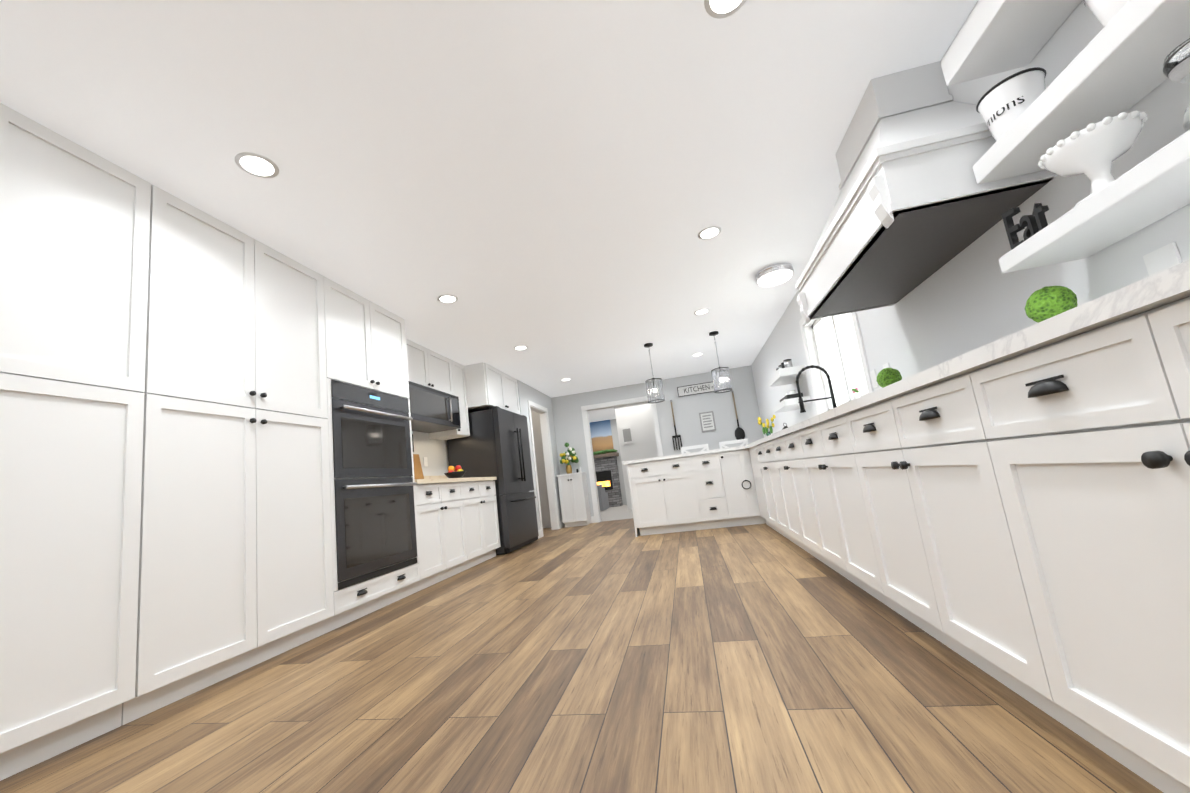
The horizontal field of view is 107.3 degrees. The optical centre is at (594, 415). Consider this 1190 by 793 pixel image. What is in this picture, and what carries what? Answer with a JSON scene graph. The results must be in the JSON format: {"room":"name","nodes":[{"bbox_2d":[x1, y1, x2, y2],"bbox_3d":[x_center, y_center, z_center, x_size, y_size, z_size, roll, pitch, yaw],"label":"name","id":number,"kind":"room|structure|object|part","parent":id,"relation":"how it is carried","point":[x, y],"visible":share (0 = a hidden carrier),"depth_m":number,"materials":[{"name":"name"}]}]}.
{"room":"kitchen","nodes":[
{"label":"kitchen","id":0,"kind":"room"},
{"bbox_2d":[412,380,530,491],"bbox_3d":[-2.295,0.165,2.386,0.770,2.420,8.960,-9,-9,11],"label":"wall","id":1,"kind":"structure","parent":0,"point":[434,452],"depth_m":5.32,"materials":[{"name":"white paint"}]},
{"bbox_2d":[408,339,435,388],"bbox_3d":[-2.055,-0.513,4.632,0.366,0.476,0.574,-9,-9,11],"label":"upper cabinet","id":2,"kind":"object","parent":1,"relation":"attached to","point":[420,357],"depth_m":4.71,"materials":[{"name":"white paint"}]},
{"bbox_2d":[424,475,447,478],"bbox_3d":[-2.032,0.707,4.733,0.012,0.094,1.639,-9,-9,11],"label":"backsplash","id":3,"kind":"structure","parent":1,"relation":"attached to","point":[444,476],"depth_m":5.23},
{"bbox_2d":[432,351,455,395],"bbox_3d":[-1.963,-0.458,5.073,0.366,0.476,0.574,-9,-9,11],"label":"upper cabinet","id":4,"kind":"object","parent":1,"relation":"attached to","point":[441,365],"depth_m":5.15,"materials":[{"name":"white paint"}]},
{"bbox_2d":[429,360,469,439],"bbox_3d":[-1.851,-0.186,5.449,0.366,0.926,0.387,-9,-9,11],"label":"upper cabinet","id":5,"kind":"object","parent":1,"relation":"attached to","point":[461,383],"depth_m":5.47,"materials":[{"name":"white paint"}]},
{"bbox_2d":[408,381,460,432],"bbox_3d":[-1.900,-0.067,4.780,0.460,0.384,1.012,-9,-9,11],"label":"microwave","id":6,"kind":"object","parent":5,"relation":"in","point":[432,410],"visible":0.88,"depth_m":4.73,"materials":[{"name":"black metal"}]},
{"bbox_2d":[464,362,507,412],"bbox_3d":[-1.634,-0.326,5.948,0.646,0.556,0.631,-9,-9,11],"label":"upper cabinet","id":7,"kind":"object","parent":1,"relation":"attached to","point":[487,385],"depth_m":5.65,"materials":[{"name":"white paint"}]},
{"bbox_2d":[504,373,519,413],"bbox_3d":[-1.534,-0.265,6.431,0.646,0.556,0.604,-9,-9,11],"label":"upper cabinet","id":8,"kind":"object","parent":1,"relation":"attached to","point":[513,397],"depth_m":6.47,"materials":[{"name":"white paint"}]},
{"bbox_2d":[0,0,977,422],"bbox_3d":[-0.769,-0.865,5.254,6.150,0.080,15.100,-9,-9,11],"label":"ceiling","id":9,"kind":"structure","parent":0,"point":[556,186],"depth_m":2.10,"materials":[{"name":"white paint"}]},
{"bbox_2d":[235,152,278,177],"bbox_3d":[-1.614,-1.192,2.096,0.169,0.006,0.169,-8,-9,5],"label":"recessed light","id":10,"kind":"object","parent":9,"relation":"in","point":[256,165],"depth_m":2.09,"materials":[{"name":"white"}]},
{"bbox_2d":[437,294,457,302],"bbox_3d":[-1.254,-0.990,3.735,0.169,0.006,0.169,-8,-9,5],"label":"recessed light","id":11,"kind":"object","parent":9,"relation":"in","point":[447,298],"depth_m":3.72,"materials":[{"name":"white"}]},
{"bbox_2d":[514,345,527,349],"bbox_3d":[-0.889,-0.807,5.251,0.169,0.006,0.169,-7,-9,2],"label":"recessed light","id":12,"kind":"object","parent":9,"relation":"in","point":[521,347],"depth_m":5.24,"materials":[{"name":"white"}]},
{"bbox_2d":[644,343,664,402],"bbox_3d":[0.745,-0.553,5.693,0.222,0.770,0.222,-9,-9,11],"label":"pendant light","id":13,"kind":"object","parent":9,"relation":"hanging from","point":[652,386],"visible":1,"depth_m":5.59,"materials":[{"name":"clear glass"}]},
{"bbox_2d":[694,309,709,314],"bbox_3d":[1.167,-1.130,4.793,0.169,0.006,0.169,-8,-9,5],"label":"recessed light","id":14,"kind":"object","parent":9,"relation":"in","point":[702,311],"depth_m":4.78,"materials":[{"name":"white"}]},
{"bbox_2d":[698,226,720,239],"bbox_3d":[0.836,-1.329,3.199,0.169,0.006,0.169,-8,-9,5],"label":"recessed light","id":15,"kind":"object","parent":9,"relation":"in","point":[710,232],"depth_m":3.19,"materials":[{"name":"white"}]},
{"bbox_2d":[709,331,732,392],"bbox_3d":[1.562,-0.677,5.539,0.222,0.770,0.222,-9,-9,11],"label":"pendant light","id":16,"kind":"object","parent":9,"relation":"hanging from","point":[721,378],"visible":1,"depth_m":5.44,"materials":[{"name":"clear glass"}]},
{"bbox_2d":[704,0,746,18],"bbox_3d":[0.482,-1.528,1.589,0.169,0.006,0.169,-8,-9,5],"label":"recessed light","id":17,"kind":"object","parent":9,"relation":"in","point":[719,9],"depth_m":1.63,"materials":[{"name":"white"}]},
{"bbox_2d":[755,262,793,286],"bbox_3d":[1.631,-1.269,3.983,0.322,0.084,0.322,-9,-9,11],"label":"flush ceiling light","id":18,"kind":"object","parent":9,"relation":"attached to","point":[774,274],"visible":1,"depth_m":3.90,"materials":[{"name":"silver metal"}]},
{"bbox_2d":[521,382,561,529],"bbox_3d":[-0.912,0.760,7.468,0.120,2.420,1.620,-9,-9,11],"label":"door frame","id":19,"kind":"structure","parent":0,"point":[530,393],"depth_m":7.71,"materials":[{"name":"white paint"}]},
{"bbox_2d":[0,505,1163,792],"bbox_3d":[-0.465,1.589,4.884,6.150,0.080,15.100,-9,-9,11],"label":"floor","id":20,"kind":"structure","parent":0,"point":[614,656],"depth_m":1.54,"materials":[{"name":"brown wood"}]},
{"bbox_2d":[0,103,19,306],"bbox_3d":[-2.462,0.020,1.275,0.646,2.416,0.577,-9,-9,11],"label":"tall cabinet","id":21,"kind":"object","parent":20,"relation":"on","point":[7,114],"depth_m":1.64,"materials":[{"name":"white paint"}]},
{"bbox_2d":[0,113,171,780],"bbox_3d":[-2.364,0.079,1.752,0.646,2.416,0.643,-9,-9,11],"label":"tall cabinet","id":22,"kind":"object","parent":20,"relation":"on","point":[86,313],"depth_m":1.74,"materials":[{"name":"white paint"}]},
{"bbox_2d":[160,195,271,707],"bbox_3d":[-2.260,0.142,2.253,0.646,2.416,0.641,-9,-9,11],"label":"tall cabinet","id":23,"kind":"object","parent":20,"relation":"on","point":[172,367],"depth_m":2.24,"materials":[{"name":"white paint"}]},
{"bbox_2d":[268,246,343,656],"bbox_3d":[-2.158,0.203,2.743,0.646,2.416,0.610,-9,-9,11],"label":"tall cabinet","id":24,"kind":"object","parent":20,"relation":"on","point":[307,605],"depth_m":2.74,"materials":[{"name":"white paint"}]},
{"bbox_2d":[332,281,423,624],"bbox_3d":[-2.015,0.289,3.429,0.646,2.416,0.989,-9,-9,11],"label":"tall cabinet","id":25,"kind":"object","parent":20,"relation":"on","point":[370,342],"depth_m":3.45,"materials":[{"name":"white paint"}]},
{"bbox_2d":[331,380,416,589],"bbox_3d":[-1.630,0.491,3.354,0.070,1.405,0.858,-9,-9,11],"label":"double wall oven","id":26,"kind":"object","parent":25,"relation":"in","point":[375,525],"visible":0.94,"depth_m":3.27,"materials":[{"name":"black glass"}]},
{"bbox_2d":[416,483,451,588],"bbox_3d":[-1.776,1.120,4.027,0.646,0.904,0.471,-9,-9,11],"label":"base cabinet","id":27,"kind":"object","parent":20,"relation":"on","point":[435,545],"depth_m":4.01,"materials":[{"name":"white paint"}]},
{"bbox_2d":[416,477,495,482],"bbox_3d":[-1.704,0.725,4.663,0.671,0.040,1.639,-9,-9,11],"label":"countertop","id":28,"kind":"structure","parent":27,"relation":"on","point":[474,479],"depth_m":4.42,"materials":[{"name":"beige stone"}]},
{"bbox_2d":[412,434,423,479],"bbox_3d":[-1.994,0.482,4.821,0.080,0.554,0.250,-9,-9,11],"label":"cutting board","id":29,"kind":"object","parent":28,"relation":"on","point":[418,472],"visible":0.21,"depth_m":4.85,"materials":[{"name":"brown wood"}]},
{"bbox_2d":[444,465,466,477],"bbox_3d":[-1.572,0.645,4.934,0.250,0.163,0.250,-9,-9,11],"label":"fruit bowl","id":30,"kind":"object","parent":28,"relation":"on","point":[458,472],"visible":0.92,"depth_m":4.88,"materials":[{"name":"black metal"}]},
{"bbox_2d":[448,483,471,575],"bbox_3d":[-1.700,1.166,4.396,0.646,0.904,0.529,-9,-9,11],"label":"base cabinet","id":31,"kind":"object","parent":20,"relation":"on","point":[459,531],"depth_m":4.45,"materials":[{"name":"white paint"}]},
{"bbox_2d":[468,479,491,566],"bbox_3d":[-1.617,1.216,4.794,0.646,0.904,0.531,-9,-9,11],"label":"base cabinet","id":32,"kind":"object","parent":20,"relation":"on","point":[477,513],"depth_m":4.85,"materials":[{"name":"white paint"}]},
{"bbox_2d":[484,479,500,557],"bbox_3d":[-1.541,1.262,5.163,0.646,0.904,0.470,-9,-9,11],"label":"base cabinet","id":33,"kind":"object","parent":20,"relation":"on","point":[490,501],"depth_m":5.20,"materials":[{"name":"white paint"}]},
{"bbox_2d":[447,406,538,554],"bbox_3d":[-1.343,0.892,5.997,0.793,1.830,1.060,-9,-9,11],"label":"fridge","id":34,"kind":"object","parent":20,"relation":"on","point":[495,443],"visible":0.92,"depth_m":5.58,"materials":[{"name":"black metal"}]},
{"bbox_2d":[557,472,590,527],"bbox_3d":[-0.370,1.518,7.904,0.470,0.930,0.363,-9,-9,11],"label":"base cabinet","id":35,"kind":"object","parent":20,"relation":"on","point":[574,499],"visible":1,"depth_m":7.77,"materials":[{"name":"white paint"}]},
{"bbox_2d":[560,442,581,473],"bbox_3d":[-0.455,0.781,8.045,0.358,0.576,0.288,-9,-9,11],"label":"flower bouquet","id":36,"kind":"object","parent":35,"relation":"on","point":[566,457],"visible":0.98,"depth_m":7.99,"materials":[{"name":"yellow plant"}]},
{"bbox_2d":[597,485,609,510],"bbox_3d":[-0.720,2.096,11.253,1.972,0.830,0.900,-9,-9,11],"label":"sofa","id":37,"kind":"object","parent":20,"relation":"on","point":[603,499],"visible":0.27,"depth_m":10.76,"materials":[{"name":"grey fabric"}]},
{"bbox_2d":[593,449,622,506],"bbox_3d":[0.104,1.777,12.175,1.253,1.570,0.450,-9,-9,11],"label":"stone fireplace","id":38,"kind":"object","parent":20,"relation":"on","point":[606,471],"visible":0.6,"depth_m":12.01,"materials":[{"name":"grey stone"}]},
{"bbox_2d":[627,458,702,536],"bbox_3d":[0.916,1.048,5.756,0.814,0.904,0.660,-9,-9,11],"label":"base cabinet","id":39,"kind":"object","parent":20,"relation":"on","point":[664,493],"depth_m":5.44,"materials":[{"name":"white paint"}]},
{"bbox_2d":[623,446,748,465],"bbox_3d":[1.498,0.506,5.837,2.156,0.039,0.960,-9,-9,11],"label":"countertop","id":40,"kind":"structure","parent":39,"relation":"on","point":[738,447],"depth_m":5.43,"materials":[{"name":"white stone"}]},
{"bbox_2d":[758,415,775,435],"bbox_3d":[2.244,0.180,5.661,0.239,0.364,0.176,-9,-9,11],"label":"tulip vase","id":41,"kind":"object","parent":40,"relation":"on","point":[766,431],"visible":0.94,"depth_m":5.67,"materials":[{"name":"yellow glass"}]},
{"bbox_2d":[681,444,708,453],"bbox_3d":[1.583,0.993,6.599,0.440,1.100,0.395,-9,-9,11],"label":"stool","id":42,"kind":"object","parent":20,"relation":"on","point":[703,446],"visible":0.08,"depth_m":6.83,"materials":[{"name":"white"}]},
{"bbox_2d":[691,454,734,529],"bbox_3d":[1.466,0.962,5.642,0.442,0.904,0.640,-9,-9,11],"label":"base cabinet","id":43,"kind":"object","parent":20,"relation":"on","point":[707,489],"depth_m":5.33,"materials":[{"name":"white paint"}]},
{"bbox_2d":[719,439,747,448],"bbox_3d":[2.157,0.905,6.491,0.440,1.100,0.395,-9,-9,11],"label":"stool","id":44,"kind":"object","parent":20,"relation":"on","point":[723,444],"visible":0.12,"depth_m":6.73,"materials":[{"name":"white wood"}]},
{"bbox_2d":[723,450,758,525],"bbox_3d":[1.764,0.917,5.586,0.304,0.904,0.640,-9,-9,11],"label":"base cabinet","id":45,"kind":"object","parent":20,"relation":"on","point":[741,498],"depth_m":5.28,"materials":[{"name":"white paint"}]},
{"bbox_2d":[743,450,765,523],"bbox_3d":[2.219,0.848,5.500,0.732,0.904,0.640,-9,-9,11],"label":"base cabinet","id":46,"kind":"object","parent":20,"relation":"on","point":[758,518],"depth_m":5.26,"materials":[{"name":"white paint"}]},
{"bbox_2d":[745,260,1189,792],"bbox_3d":[1.389,0.304,1.345,0.663,0.945,7.855,-9,-9,11],"label":"base cabinet","id":47,"kind":"object","parent":20,"relation":"on","point":[1011,512],"depth_m":0.98,"materials":[{"name":"white paint"}]},
{"bbox_2d":[795,365,836,412],"bbox_3d":[1.853,-0.163,3.650,0.307,0.538,0.114,-9,-9,11],"label":"spring faucet","id":48,"kind":"object","parent":47,"relation":"on","point":[801,404],"visible":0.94,"depth_m":3.68,"materials":[{"name":"black metal"}]},
{"bbox_2d":[876,368,901,387],"bbox_3d":[1.754,-0.161,2.594,0.127,0.245,0.125,-9,-9,11],"label":"topiary","id":49,"kind":"object","parent":47,"relation":"on","point":[887,376],"visible":0.65,"depth_m":2.56,"materials":[{"name":"green plant"}]},
{"bbox_2d":[1025,286,1077,322],"bbox_3d":[1.502,-0.304,1.431,0.120,0.243,0.122,-9,-9,11],"label":"topiary","id":50,"kind":"object","parent":47,"relation":"on","point":[1044,303],"visible":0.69,"depth_m":1.41,"materials":[{"name":"green plant"}]},
{"bbox_2d":[610,419,626,504],"bbox_3d":[0.869,1.279,12.373,6.290,2.420,0.120,-9,-9,11],"label":"wall","id":51,"kind":"structure","parent":0,"point":[613,421],"depth_m":12.37,"materials":[{"name":"white paint"}]},
{"bbox_2d":[590,420,613,451],"bbox_3d":[-0.170,0.665,12.587,1.337,0.985,0.030,-9,-9,11],"label":"framed picture","id":52,"kind":"object","parent":51,"relation":"attached to","point":[601,436],"visible":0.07,"depth_m":12.51},
{"bbox_2d":[614,402,657,509],"bbox_3d":[1.992,0.789,10.041,2.826,2.420,0.120,-9,-9,11],"label":"wall","id":53,"kind":"structure","parent":0,"point":[638,418],"depth_m":10.23,"materials":[{"name":"white paint"}]},
{"bbox_2d":[621,426,633,443],"bbox_3d":[0.755,0.468,10.257,0.260,0.400,0.033,-9,-9,11],"label":"framed picture","id":54,"kind":"object","parent":53,"relation":"attached to","point":[627,434],"visible":0.93,"depth_m":10.24,"materials":[{"name":"white"}]},
{"bbox_2d":[531,365,763,527],"bbox_3d":[0.558,0.670,8.079,5.140,2.420,0.140,-9,-9,11],"label":"wall","id":55,"kind":"structure","parent":0,"point":[568,420],"depth_m":7.91,"materials":[{"name":"white paint"}]},
{"bbox_2d":[581,396,662,522],"bbox_3d":[1.136,0.711,7.947,3.698,2.160,0.155,-9,-9,11],"label":"trim","id":56,"kind":"structure","parent":55,"relation":"attached to","point":[595,518],"depth_m":8.09,"materials":[{"name":"white wood"}]},
{"bbox_2d":[670,400,681,449],"bbox_3d":[1.430,0.172,7.868,0.152,0.904,0.028,-9,-9,11],"label":"art","id":57,"kind":"object","parent":55,"relation":"attached to","point":[675,436],"visible":0.92,"depth_m":7.83,"materials":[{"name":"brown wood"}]},
{"bbox_2d":[677,381,713,396],"bbox_3d":[1.925,-0.483,7.854,0.880,0.185,0.024,-9,-9,11],"label":"kitchen sign","id":58,"kind":"object","parent":55,"relation":"attached to","point":[700,388],"visible":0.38,"depth_m":7.87,"materials":[{"name":"white"}]},
{"bbox_2d":[699,411,715,431],"bbox_3d":[1.994,0.114,7.764,0.250,0.350,0.024,-9,-9,11],"label":"framed sign","id":59,"kind":"object","parent":55,"relation":"attached to","point":[707,421],"visible":0.98,"depth_m":7.75,"materials":[{"name":"white paper"}]},
{"bbox_2d":[731,391,744,439],"bbox_3d":[2.480,0.012,7.670,0.170,0.904,0.028,-9,-9,11],"label":"art","id":60,"kind":"object","parent":55,"relation":"attached to","point":[739,433],"visible":0.83,"depth_m":7.63,"materials":[{"name":"brown wood"}]},
{"bbox_2d":[751,0,1189,436],"bbox_3d":[2.342,-0.088,4.511,0.140,2.420,14.900,-9,-9,11],"label":"wall","id":61,"kind":"structure","parent":0,"point":[970,297],"depth_m":1.83,"materials":[{"name":"white paint"}]},
{"bbox_2d":[768,359,805,386],"bbox_3d":[2.160,-0.486,4.990,0.267,0.186,0.640,-9,-9,11],"label":"shelf","id":62,"kind":"object","parent":61,"relation":"attached to","point":[783,376],"depth_m":4.76,"materials":[{"name":"white paint"}]},
{"bbox_3d":[2.145,-0.531,4.968,0.082,0.100,0.484,-9,-9,11],"label":"items on the far shelf","id":63,"kind":"part","parent":62,"relation":"part of","materials":[{"name":"silver metal"}]},
{"bbox_2d":[773,390,811,412],"bbox_3d":[2.200,-0.164,4.942,0.267,0.171,0.640,-9,-9,11],"label":"shelf","id":64,"kind":"object","parent":61,"relation":"attached to","point":[786,405],"depth_m":4.73,"materials":[{"name":"white paint"}]},
{"bbox_3d":[2.178,-0.207,4.879,0.160,0.100,0.380,-9,-9,11],"label":"items on the far shelf","id":65,"kind":"part","parent":64,"relation":"part of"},
{"bbox_2d":[799,312,873,414],"bbox_3d":[2.132,-0.535,3.839,0.170,1.090,1.340,-9,-9,11],"label":"window","id":66,"kind":"structure","parent":61,"relation":"in","point":[834,347],"depth_m":4.08,"materials":[{"name":"white"}]},
{"bbox_2d":[852,387,860,399],"bbox_3d":[2.112,-0.168,3.539,0.056,0.114,0.075,-9,-9,11],"label":"flower pot","id":67,"kind":"object","parent":66,"relation":"on","point":[855,390],"visible":0.85,"depth_m":3.52,"materials":[{"name":"white ceramic"}]},
{"bbox_2d":[870,370,878,387],"bbox_3d":[1.974,-0.256,3.096,0.007,0.120,0.080,-9,-9,11],"label":"switch plate","id":68,"kind":"object","parent":61,"relation":"attached to","point":[873,374],"depth_m":3.09,"materials":[{"name":"white plastic"}]},
{"bbox_2d":[882,362,889,368],"bbox_3d":[1.931,-0.282,2.892,0.007,0.120,0.080,-9,-9,11],"label":"switch plate","id":69,"kind":"object","parent":61,"relation":"attached to","point":[886,365],"depth_m":2.88,"materials":[{"name":"white plastic"}]},
{"bbox_2d":[795,61,1056,323],"bbox_3d":[1.399,-1.107,2.211,0.543,0.868,1.240,-9,-9,11],"label":"range hood","id":70,"kind":"object","parent":61,"relation":"attached to","point":[915,205],"visible":0.96,"depth_m":1.87,"materials":[{"name":"white paint"}]},
{"bbox_2d":[941,0,1081,85],"bbox_3d":[1.003,-1.511,-0.345,0.257,0.100,3.975,-9,-9,11],"label":"shelf","id":71,"kind":"object","parent":61,"relation":"attached to","point":[996,36],"visible":1,"depth_m":1.44,"materials":[{"name":"white paint"}]},
{"bbox_2d":[973,0,1189,183],"bbox_3d":[1.059,-1.105,-0.407,0.247,0.072,3.975,-9,-9,11],"label":"shelf","id":72,"kind":"object","parent":61,"relation":"attached to","point":[1114,68],"visible":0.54,"depth_m":1.16,"materials":[{"name":"white paint"}]},
{"bbox_2d":[976,67,1045,140],"bbox_3d":[1.396,-0.997,1.452,0.174,0.181,0.174,-9,-9,11],"label":"canister","id":73,"kind":"object","parent":72,"relation":"on","point":[1002,106],"visible":0.79,"depth_m":1.41,"materials":[{"name":"white ceramic"}]},
{"bbox_2d":[1083,0,1128,26],"bbox_3d":[1.303,-1.069,1.043,0.226,0.226,0.226,-9,-9,11],"label":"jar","id":74,"kind":"object","parent":72,"relation":"on","point":[1104,12],"visible":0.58,"depth_m":1.07,"materials":[{"name":"white ceramic"}]},
{"bbox_2d":[998,130,1189,272],"bbox_3d":[1.100,-0.768,-0.458,0.247,0.055,3.975,-9,-9,11],"label":"shelf","id":75,"kind":"object","parent":61,"relation":"attached to","point":[1153,188],"visible":1,"depth_m":1.17,"materials":[{"name":"white paint"}]},
{"bbox_2d":[1002,203,1048,249],"bbox_3d":[1.393,-0.620,1.411,0.024,0.135,0.115,-6,-9,-4],"label":"decorative piece","id":76,"kind":"object","parent":75,"relation":"on","point":[1035,222],"visible":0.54,"depth_m":1.41,"materials":[{"name":"black metal"}]},
{"bbox_2d":[1038,110,1147,207],"bbox_3d":[1.377,-0.674,1.199,0.205,0.182,0.205,-9,-9,11],"label":"cake stand","id":77,"kind":"object","parent":75,"relation":"on","point":[1092,152],"visible":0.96,"depth_m":1.17,"materials":[{"name":"white ceramic"}]},
{"bbox_2d":[1163,38,1189,131],"bbox_3d":[1.315,-0.711,0.929,0.112,0.180,0.112,-9,-9,11],"label":"hourglass","id":78,"kind":"object","parent":75,"relation":"on","point":[1176,66],"visible":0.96,"depth_m":0.95,"materials":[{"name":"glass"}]},
{"bbox_2d":[1143,242,1181,275],"bbox_3d":[1.598,-0.410,1.228,0.007,0.120,0.080,-9,-9,11],"label":"switch plate","id":79,"kind":"object","parent":61,"relation":"attached to","point":[1162,258],"depth_m":1.23,"materials":[{"name":"white plastic"}]},
{"bbox_3d":[-1.292,0.997,8.726,1.150,2.420,4.210,-9,-9,11],"label":"wall","id":80,"kind":"structure","parent":0,"visible":0},
{"bbox_2d":[527,400,564,538],"bbox_3d":[-1.140,1.118,8.741,1.165,2.150,4.090,-9,-9,11],"label":"door frame","id":81,"kind":"structure","parent":80,"relation":"attached to","point":[549,471],"depth_m":7.71,"materials":[{"name":"white wood"}]}
]}

